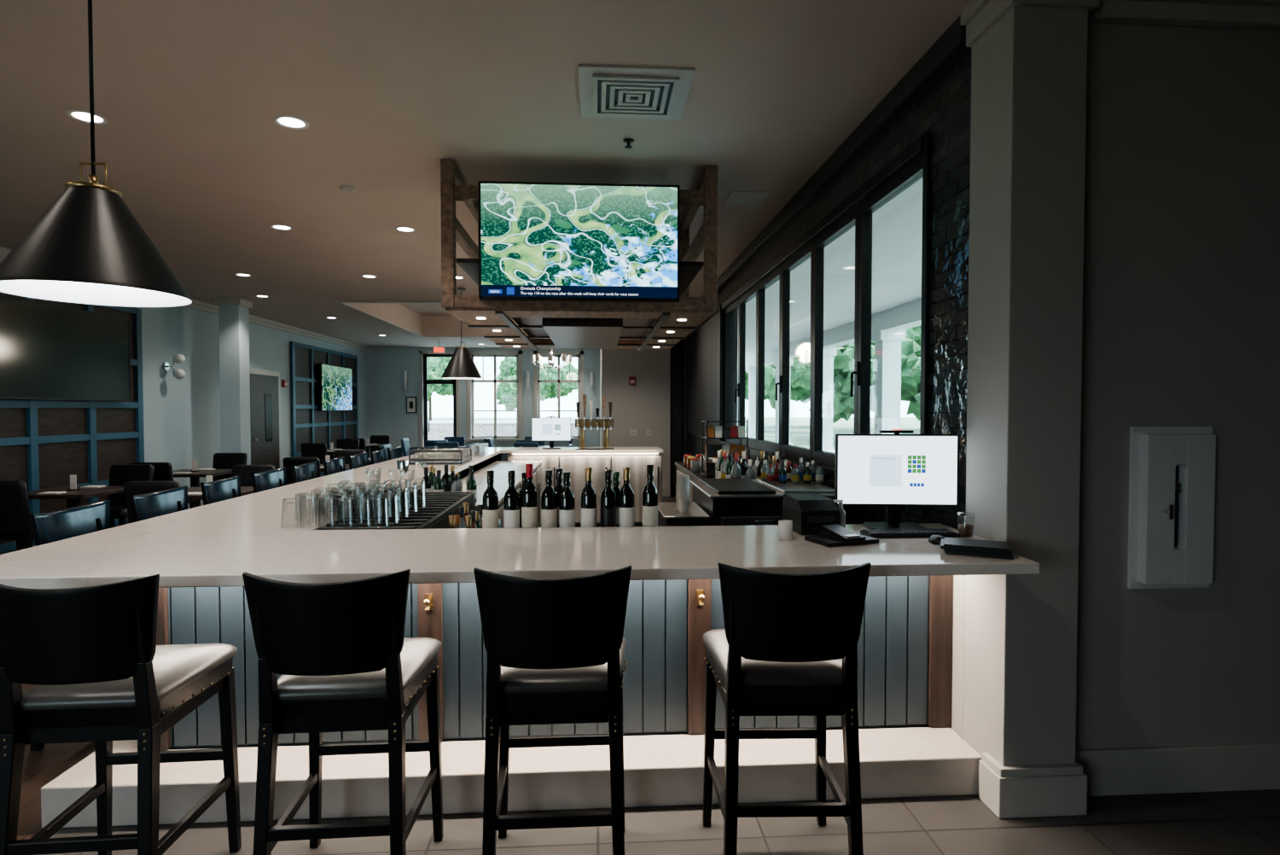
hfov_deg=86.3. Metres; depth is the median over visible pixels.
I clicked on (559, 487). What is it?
wine bottle
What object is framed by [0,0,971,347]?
ceiling
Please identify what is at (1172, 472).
electrical panel
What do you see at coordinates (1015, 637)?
column
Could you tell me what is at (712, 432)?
rack
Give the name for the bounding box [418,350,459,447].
entrance door
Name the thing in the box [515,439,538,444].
dining chair
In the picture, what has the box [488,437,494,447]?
dining chair
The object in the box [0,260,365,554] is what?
wall
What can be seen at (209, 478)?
tent card
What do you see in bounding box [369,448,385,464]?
bar stool
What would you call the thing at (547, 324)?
shelf
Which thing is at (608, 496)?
wine bottle
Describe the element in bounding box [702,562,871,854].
bar stool
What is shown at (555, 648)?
bar stool
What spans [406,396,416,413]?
framed picture
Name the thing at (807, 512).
receipt printer
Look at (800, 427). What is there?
lawn
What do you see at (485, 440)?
dining chair
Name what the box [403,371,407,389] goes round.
wall sconce
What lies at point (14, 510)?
dining chair
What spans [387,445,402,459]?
bar stool
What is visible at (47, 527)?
bar stool
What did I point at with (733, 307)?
window
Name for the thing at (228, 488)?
bar stool
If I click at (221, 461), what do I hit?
dining chair
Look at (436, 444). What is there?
dining chair
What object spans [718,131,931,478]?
window
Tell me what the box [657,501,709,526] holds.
drainboard
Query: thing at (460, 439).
dining chair
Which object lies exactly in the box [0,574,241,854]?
bar stool
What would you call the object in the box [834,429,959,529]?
computer monitor
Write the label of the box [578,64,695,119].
ceiling vent
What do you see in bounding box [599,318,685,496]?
wall
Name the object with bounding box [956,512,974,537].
glass
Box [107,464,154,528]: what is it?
dining chair
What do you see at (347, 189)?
smoke detector
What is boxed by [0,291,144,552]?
panelling
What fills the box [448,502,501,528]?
glasses
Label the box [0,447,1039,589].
countertop
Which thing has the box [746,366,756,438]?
porch column
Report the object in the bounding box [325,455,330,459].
tent card
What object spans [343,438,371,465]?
dining chair
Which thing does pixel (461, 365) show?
pendant lamp
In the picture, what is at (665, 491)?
baseboard
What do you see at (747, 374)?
tree
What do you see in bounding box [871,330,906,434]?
porch column
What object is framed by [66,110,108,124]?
recessed light
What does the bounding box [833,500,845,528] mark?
sanitizer bottle
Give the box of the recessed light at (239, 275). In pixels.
[234,273,251,276]
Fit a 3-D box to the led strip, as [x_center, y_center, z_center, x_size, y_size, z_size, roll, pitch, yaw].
[-0.520,0.421,5.917,3.400,0.012,6.050,0,2,-4]
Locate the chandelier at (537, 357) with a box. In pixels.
[530,349,571,368]
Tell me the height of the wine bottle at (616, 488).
0.282 m
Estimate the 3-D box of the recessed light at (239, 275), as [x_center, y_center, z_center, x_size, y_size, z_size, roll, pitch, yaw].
[-5.000,-1.922,8.607,0.190,0.008,0.190,0,2,-4]
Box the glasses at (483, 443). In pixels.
[469,442,488,456]
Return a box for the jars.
[683,454,738,471]
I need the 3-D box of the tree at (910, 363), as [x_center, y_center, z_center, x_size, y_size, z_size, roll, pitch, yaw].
[8.491,-1.300,17.459,5.340,5.385,5.311,0,2,-4]
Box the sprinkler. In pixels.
[622,138,634,148]
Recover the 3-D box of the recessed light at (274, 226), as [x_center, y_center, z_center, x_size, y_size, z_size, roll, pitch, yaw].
[-3.336,-1.863,6.358,0.190,0.008,0.190,0,2,-4]
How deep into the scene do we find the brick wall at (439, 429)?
22.72 m
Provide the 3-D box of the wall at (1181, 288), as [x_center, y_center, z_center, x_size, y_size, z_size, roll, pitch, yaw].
[3.770,-0.129,3.004,4.100,3.300,0.170,0,2,-4]
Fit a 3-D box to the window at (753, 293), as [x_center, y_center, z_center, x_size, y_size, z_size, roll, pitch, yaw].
[1.173,-0.634,7.424,0.119,1.680,0.892,0,2,-4]
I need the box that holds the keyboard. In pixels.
[860,528,960,538]
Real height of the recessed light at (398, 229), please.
0.008 m
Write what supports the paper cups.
on the drainboard
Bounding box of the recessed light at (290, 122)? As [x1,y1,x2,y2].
[273,115,309,129]
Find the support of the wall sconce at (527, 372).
attached to the wall at (386, 414)
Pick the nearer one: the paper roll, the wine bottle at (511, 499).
the paper roll
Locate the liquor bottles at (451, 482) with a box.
[420,464,477,502]
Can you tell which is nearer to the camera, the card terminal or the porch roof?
the card terminal
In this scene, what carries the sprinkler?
attached to the ceiling
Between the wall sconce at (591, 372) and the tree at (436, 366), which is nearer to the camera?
the wall sconce at (591, 372)
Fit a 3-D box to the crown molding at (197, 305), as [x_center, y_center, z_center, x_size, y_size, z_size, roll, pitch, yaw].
[-6.737,-1.838,7.549,0.099,0.119,21.800,0,2,-4]
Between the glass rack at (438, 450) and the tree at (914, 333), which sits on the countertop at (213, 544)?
the glass rack at (438, 450)
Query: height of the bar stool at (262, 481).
1.119 m
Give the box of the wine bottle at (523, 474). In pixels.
[518,472,526,528]
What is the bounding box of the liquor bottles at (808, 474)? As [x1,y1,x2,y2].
[761,458,823,483]
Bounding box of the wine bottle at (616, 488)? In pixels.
[612,471,620,526]
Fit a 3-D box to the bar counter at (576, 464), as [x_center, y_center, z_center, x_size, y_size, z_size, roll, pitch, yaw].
[-0.744,0.845,9.277,2.050,1.025,0.640,0,2,-4]
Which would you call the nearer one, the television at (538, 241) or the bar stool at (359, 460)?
the television at (538, 241)
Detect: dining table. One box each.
[27,485,123,508]
[172,469,231,506]
[187,486,254,500]
[320,464,349,476]
[326,449,336,459]
[334,449,365,464]
[365,443,386,465]
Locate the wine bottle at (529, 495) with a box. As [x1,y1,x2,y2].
[521,463,537,528]
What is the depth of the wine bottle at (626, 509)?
3.13 m
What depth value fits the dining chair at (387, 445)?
12.53 m
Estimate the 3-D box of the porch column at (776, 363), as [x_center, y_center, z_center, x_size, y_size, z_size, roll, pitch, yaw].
[3.586,-0.249,17.157,0.440,2.900,0.440,0,2,-4]
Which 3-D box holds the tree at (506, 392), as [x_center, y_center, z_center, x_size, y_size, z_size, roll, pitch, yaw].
[-10.370,-3.572,69.318,8.900,7.213,8.619,0,2,-4]
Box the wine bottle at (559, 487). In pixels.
[553,468,564,527]
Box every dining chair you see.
[0,480,34,551]
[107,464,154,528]
[123,481,180,523]
[130,462,196,508]
[199,453,247,506]
[231,465,274,486]
[282,457,320,484]
[300,442,326,471]
[336,438,359,449]
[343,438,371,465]
[369,435,389,451]
[380,443,391,460]
[401,437,410,456]
[409,447,425,454]
[424,440,448,447]
[434,442,459,447]
[444,436,464,446]
[482,437,488,444]
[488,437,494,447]
[513,442,538,447]
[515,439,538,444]
[524,436,544,445]
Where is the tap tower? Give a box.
[574,394,614,449]
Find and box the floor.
[38,496,1279,854]
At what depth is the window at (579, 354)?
18.89 m
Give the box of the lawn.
[427,417,919,450]
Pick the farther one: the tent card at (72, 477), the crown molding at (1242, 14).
the tent card at (72, 477)
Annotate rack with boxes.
[408,447,471,465]
[701,419,748,477]
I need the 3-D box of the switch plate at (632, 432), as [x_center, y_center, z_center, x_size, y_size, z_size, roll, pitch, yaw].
[-0.126,0.094,12.513,0.110,0.110,0.019,0,2,-4]
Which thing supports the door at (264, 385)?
in the wall at (182, 416)
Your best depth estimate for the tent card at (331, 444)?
14.04 m
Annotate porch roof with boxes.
[737,177,922,372]
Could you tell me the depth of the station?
3.57 m
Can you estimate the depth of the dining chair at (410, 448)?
11.76 m
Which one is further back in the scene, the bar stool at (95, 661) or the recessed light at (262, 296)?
the recessed light at (262, 296)
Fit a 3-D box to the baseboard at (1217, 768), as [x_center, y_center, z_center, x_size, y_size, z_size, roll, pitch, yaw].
[3.791,1.428,2.950,4.070,0.190,0.019,0,2,-4]
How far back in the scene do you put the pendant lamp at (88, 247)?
1.85 m
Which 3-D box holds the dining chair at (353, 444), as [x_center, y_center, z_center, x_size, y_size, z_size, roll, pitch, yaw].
[-6.380,0.738,14.715,0.478,0.955,0.560,0,2,-4]
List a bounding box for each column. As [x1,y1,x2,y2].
[737,372,738,412]
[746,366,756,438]
[773,359,793,445]
[822,348,837,453]
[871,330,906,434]
[948,0,1099,818]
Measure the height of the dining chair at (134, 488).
0.955 m
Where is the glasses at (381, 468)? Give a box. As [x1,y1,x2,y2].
[366,468,414,500]
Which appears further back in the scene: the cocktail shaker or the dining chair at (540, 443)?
the dining chair at (540, 443)
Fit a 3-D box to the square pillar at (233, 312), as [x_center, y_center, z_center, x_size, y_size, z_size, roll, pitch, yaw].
[-6.296,-0.328,10.623,0.380,3.300,0.380,0,2,-4]
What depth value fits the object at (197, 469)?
9.52 m
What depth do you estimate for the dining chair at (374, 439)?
17.10 m
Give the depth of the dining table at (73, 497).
7.02 m
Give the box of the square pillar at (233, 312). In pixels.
[214,297,252,465]
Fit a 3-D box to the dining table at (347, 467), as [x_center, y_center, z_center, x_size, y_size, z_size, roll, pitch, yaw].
[-4.642,0.954,10.158,0.800,0.760,0.800,0,2,-4]
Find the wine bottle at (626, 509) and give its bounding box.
[618,467,634,526]
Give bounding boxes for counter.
[506,452,662,527]
[689,478,849,525]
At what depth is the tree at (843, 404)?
25.75 m
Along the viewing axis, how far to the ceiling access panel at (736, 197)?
5.45 m
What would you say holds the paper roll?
on the countertop at (213, 544)
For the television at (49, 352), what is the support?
attached to the panelling at (43, 443)
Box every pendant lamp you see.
[0,0,191,307]
[441,287,482,378]
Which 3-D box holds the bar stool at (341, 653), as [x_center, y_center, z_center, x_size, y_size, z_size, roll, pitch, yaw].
[-0.950,0.982,2.255,0.484,1.118,0.566,0,2,-5]
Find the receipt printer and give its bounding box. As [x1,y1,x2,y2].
[782,493,839,535]
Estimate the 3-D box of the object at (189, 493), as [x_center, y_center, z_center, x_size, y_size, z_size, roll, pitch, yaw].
[-4.431,0.648,7.056,0.215,0.012,0.720,0,2,-4]
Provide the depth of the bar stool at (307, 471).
6.19 m
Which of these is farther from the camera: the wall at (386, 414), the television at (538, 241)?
the wall at (386, 414)
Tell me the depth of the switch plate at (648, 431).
12.53 m
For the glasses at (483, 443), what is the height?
0.135 m
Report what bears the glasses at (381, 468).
on the countertop at (213, 544)
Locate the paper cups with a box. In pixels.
[675,475,689,512]
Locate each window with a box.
[465,350,523,441]
[533,350,583,441]
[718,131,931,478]
[724,298,738,443]
[734,284,757,448]
[756,265,781,453]
[775,240,813,461]
[811,204,859,467]
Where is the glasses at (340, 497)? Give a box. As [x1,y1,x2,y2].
[281,478,426,527]
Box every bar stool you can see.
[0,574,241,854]
[29,500,110,750]
[128,485,188,522]
[200,475,240,505]
[242,569,443,854]
[250,467,286,493]
[290,461,318,483]
[322,456,345,476]
[348,452,368,469]
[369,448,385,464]
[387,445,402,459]
[473,565,631,854]
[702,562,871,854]
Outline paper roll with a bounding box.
[778,519,792,540]
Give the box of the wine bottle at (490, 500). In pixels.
[482,470,499,528]
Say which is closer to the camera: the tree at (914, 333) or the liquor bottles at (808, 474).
the liquor bottles at (808, 474)
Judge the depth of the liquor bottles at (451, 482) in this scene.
4.68 m
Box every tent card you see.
[67,474,79,490]
[190,459,198,471]
[206,475,212,482]
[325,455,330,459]
[329,442,334,450]
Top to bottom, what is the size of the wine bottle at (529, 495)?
0.332 m
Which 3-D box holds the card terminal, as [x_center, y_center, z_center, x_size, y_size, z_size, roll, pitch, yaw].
[0.810,0.430,2.733,0.240,0.055,0.170,-1,2,-21]
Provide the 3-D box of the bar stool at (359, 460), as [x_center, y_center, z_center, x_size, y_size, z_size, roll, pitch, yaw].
[-2.879,0.845,7.492,0.566,1.119,0.483,0,2,-1]
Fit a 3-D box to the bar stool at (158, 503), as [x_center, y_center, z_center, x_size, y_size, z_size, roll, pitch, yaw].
[-2.666,0.934,4.099,0.566,1.119,0.484,0,2,-1]
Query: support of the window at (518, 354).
in the wall at (386, 414)
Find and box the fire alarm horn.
[281,379,287,387]
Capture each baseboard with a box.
[662,488,668,496]
[1075,743,1279,796]
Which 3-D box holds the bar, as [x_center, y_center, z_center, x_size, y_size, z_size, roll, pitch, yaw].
[-0.549,0.920,6.304,3.508,1.030,6.801,0,2,-4]
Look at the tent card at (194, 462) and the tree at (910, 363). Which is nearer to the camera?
the tent card at (194, 462)
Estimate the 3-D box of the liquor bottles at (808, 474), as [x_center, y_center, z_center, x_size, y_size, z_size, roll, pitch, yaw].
[1.049,0.295,4.709,0.393,0.160,0.203,0,2,-4]
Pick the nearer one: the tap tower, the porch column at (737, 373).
the tap tower
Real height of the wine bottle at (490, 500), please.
0.302 m
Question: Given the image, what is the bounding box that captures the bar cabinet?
[674,461,715,501]
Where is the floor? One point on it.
(1246, 822)
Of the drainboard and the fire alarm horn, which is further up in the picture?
the fire alarm horn
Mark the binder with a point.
(951, 545)
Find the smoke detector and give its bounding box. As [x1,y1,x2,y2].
[339,185,356,192]
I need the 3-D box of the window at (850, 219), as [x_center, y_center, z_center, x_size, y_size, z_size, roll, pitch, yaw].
[1.369,-0.564,4.732,0.065,1.680,0.892,0,2,-4]
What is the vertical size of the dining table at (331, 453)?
0.760 m
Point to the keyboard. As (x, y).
(925, 532)
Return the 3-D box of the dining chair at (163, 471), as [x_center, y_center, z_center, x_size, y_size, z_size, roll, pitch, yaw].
[-5.998,0.897,8.609,0.478,0.955,0.560,0,2,-4]
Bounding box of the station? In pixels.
[317,491,474,529]
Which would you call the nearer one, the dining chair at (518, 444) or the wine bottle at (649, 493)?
the wine bottle at (649, 493)
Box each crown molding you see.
[0,246,366,350]
[701,14,967,296]
[1088,0,1279,29]
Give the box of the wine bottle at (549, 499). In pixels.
[541,470,557,527]
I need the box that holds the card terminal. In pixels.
[804,523,878,546]
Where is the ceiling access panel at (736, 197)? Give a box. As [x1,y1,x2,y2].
[725,191,770,203]
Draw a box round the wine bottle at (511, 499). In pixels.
[503,470,519,528]
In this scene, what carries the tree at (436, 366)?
on the lawn
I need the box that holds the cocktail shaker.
[396,459,425,480]
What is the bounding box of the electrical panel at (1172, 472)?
[1127,426,1215,588]
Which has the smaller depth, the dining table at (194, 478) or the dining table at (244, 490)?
the dining table at (244, 490)
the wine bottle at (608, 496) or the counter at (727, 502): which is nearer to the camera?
the wine bottle at (608, 496)
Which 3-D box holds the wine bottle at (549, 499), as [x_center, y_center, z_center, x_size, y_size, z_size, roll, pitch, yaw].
[-0.418,0.346,3.133,0.073,0.302,0.073,0,2,-4]
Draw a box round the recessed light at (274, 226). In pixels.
[270,224,292,230]
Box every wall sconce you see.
[162,354,185,378]
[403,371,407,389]
[526,371,529,389]
[590,371,593,389]
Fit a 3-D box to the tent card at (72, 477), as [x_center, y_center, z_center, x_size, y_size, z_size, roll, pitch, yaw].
[-5.905,0.573,7.113,0.080,0.160,0.060,0,2,-4]
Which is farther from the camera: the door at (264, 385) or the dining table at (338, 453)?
the door at (264, 385)
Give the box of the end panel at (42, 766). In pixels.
[17,683,95,839]
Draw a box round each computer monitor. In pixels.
[531,416,570,448]
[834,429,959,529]
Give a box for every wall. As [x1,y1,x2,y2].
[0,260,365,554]
[364,347,599,456]
[427,420,577,440]
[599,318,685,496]
[685,46,971,529]
[1075,22,1279,750]
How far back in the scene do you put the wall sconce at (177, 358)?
9.94 m
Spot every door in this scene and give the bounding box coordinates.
[249,367,280,469]
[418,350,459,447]
[669,339,683,496]
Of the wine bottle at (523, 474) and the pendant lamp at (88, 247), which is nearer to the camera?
the pendant lamp at (88, 247)
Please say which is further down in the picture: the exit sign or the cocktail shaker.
the cocktail shaker
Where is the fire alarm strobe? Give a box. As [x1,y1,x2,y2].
[628,376,635,384]
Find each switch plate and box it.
[629,429,636,436]
[646,429,651,436]
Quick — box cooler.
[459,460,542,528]
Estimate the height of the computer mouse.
0.030 m
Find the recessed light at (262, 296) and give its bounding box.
[255,295,269,297]
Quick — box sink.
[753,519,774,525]
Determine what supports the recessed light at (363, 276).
in the ceiling
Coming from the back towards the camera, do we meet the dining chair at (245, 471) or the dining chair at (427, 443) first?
the dining chair at (427, 443)
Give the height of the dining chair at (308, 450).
0.955 m
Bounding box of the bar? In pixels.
[156,453,953,750]
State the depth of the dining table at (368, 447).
16.21 m
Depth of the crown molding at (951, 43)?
3.92 m
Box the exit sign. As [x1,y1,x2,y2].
[432,340,445,353]
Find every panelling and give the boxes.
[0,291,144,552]
[290,341,358,476]
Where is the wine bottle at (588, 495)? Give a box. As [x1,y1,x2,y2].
[581,467,596,527]
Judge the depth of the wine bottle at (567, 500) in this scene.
3.12 m
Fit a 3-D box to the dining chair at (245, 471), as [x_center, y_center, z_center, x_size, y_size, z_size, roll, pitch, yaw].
[-4.489,0.921,7.721,0.478,0.955,0.560,0,2,-4]
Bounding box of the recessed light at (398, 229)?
[395,226,415,232]
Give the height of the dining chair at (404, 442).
0.955 m
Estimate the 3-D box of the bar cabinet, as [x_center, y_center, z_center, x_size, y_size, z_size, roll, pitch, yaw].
[0.865,0.949,6.945,0.630,0.940,3.500,0,2,-4]
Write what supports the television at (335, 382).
attached to the panelling at (309, 424)
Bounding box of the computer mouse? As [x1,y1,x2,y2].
[928,535,944,545]
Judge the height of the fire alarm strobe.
0.150 m
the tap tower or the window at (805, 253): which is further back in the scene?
the tap tower
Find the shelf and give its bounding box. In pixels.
[440,158,717,350]
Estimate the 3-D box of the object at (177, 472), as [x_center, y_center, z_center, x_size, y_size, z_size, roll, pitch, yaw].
[-5.964,0.599,8.951,0.285,0.012,0.139,0,2,-4]
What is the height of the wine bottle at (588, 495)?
0.312 m
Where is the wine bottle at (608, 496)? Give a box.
[600,469,616,527]
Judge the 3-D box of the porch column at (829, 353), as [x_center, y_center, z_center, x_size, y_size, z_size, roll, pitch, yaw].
[3.779,-0.168,14.064,0.440,2.900,0.440,0,2,-4]
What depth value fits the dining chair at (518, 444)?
13.38 m
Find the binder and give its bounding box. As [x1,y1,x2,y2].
[940,537,1013,558]
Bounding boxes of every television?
[0,293,131,401]
[319,363,352,411]
[478,180,679,302]
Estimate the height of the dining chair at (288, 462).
0.955 m
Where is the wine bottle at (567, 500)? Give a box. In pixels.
[558,471,575,527]
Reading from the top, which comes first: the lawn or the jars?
the lawn
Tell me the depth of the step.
2.76 m
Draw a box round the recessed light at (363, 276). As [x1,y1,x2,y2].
[360,274,377,278]
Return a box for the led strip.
[512,453,657,454]
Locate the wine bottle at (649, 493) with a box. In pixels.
[642,465,657,526]
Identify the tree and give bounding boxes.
[427,357,453,420]
[496,357,577,410]
[744,371,748,401]
[747,343,874,423]
[849,333,920,420]
[871,325,920,357]
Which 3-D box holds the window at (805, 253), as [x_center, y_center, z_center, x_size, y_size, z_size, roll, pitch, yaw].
[1.286,-0.588,5.628,0.119,1.680,0.892,0,2,-4]
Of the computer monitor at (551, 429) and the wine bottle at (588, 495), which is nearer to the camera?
the wine bottle at (588, 495)
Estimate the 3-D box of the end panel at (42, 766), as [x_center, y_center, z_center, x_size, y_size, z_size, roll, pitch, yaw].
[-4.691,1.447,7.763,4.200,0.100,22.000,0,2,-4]
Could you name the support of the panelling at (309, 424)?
attached to the wall at (182, 416)
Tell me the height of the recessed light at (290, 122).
0.008 m
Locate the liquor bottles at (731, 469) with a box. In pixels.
[715,449,788,479]
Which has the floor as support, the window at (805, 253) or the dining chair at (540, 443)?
the dining chair at (540, 443)
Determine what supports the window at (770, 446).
attached to the window at (911, 173)
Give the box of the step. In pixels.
[40,727,981,828]
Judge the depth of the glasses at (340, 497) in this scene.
3.33 m
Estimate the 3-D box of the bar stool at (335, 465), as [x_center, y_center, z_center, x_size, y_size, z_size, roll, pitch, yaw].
[-2.836,0.862,6.812,0.566,1.119,0.484,0,2,-3]

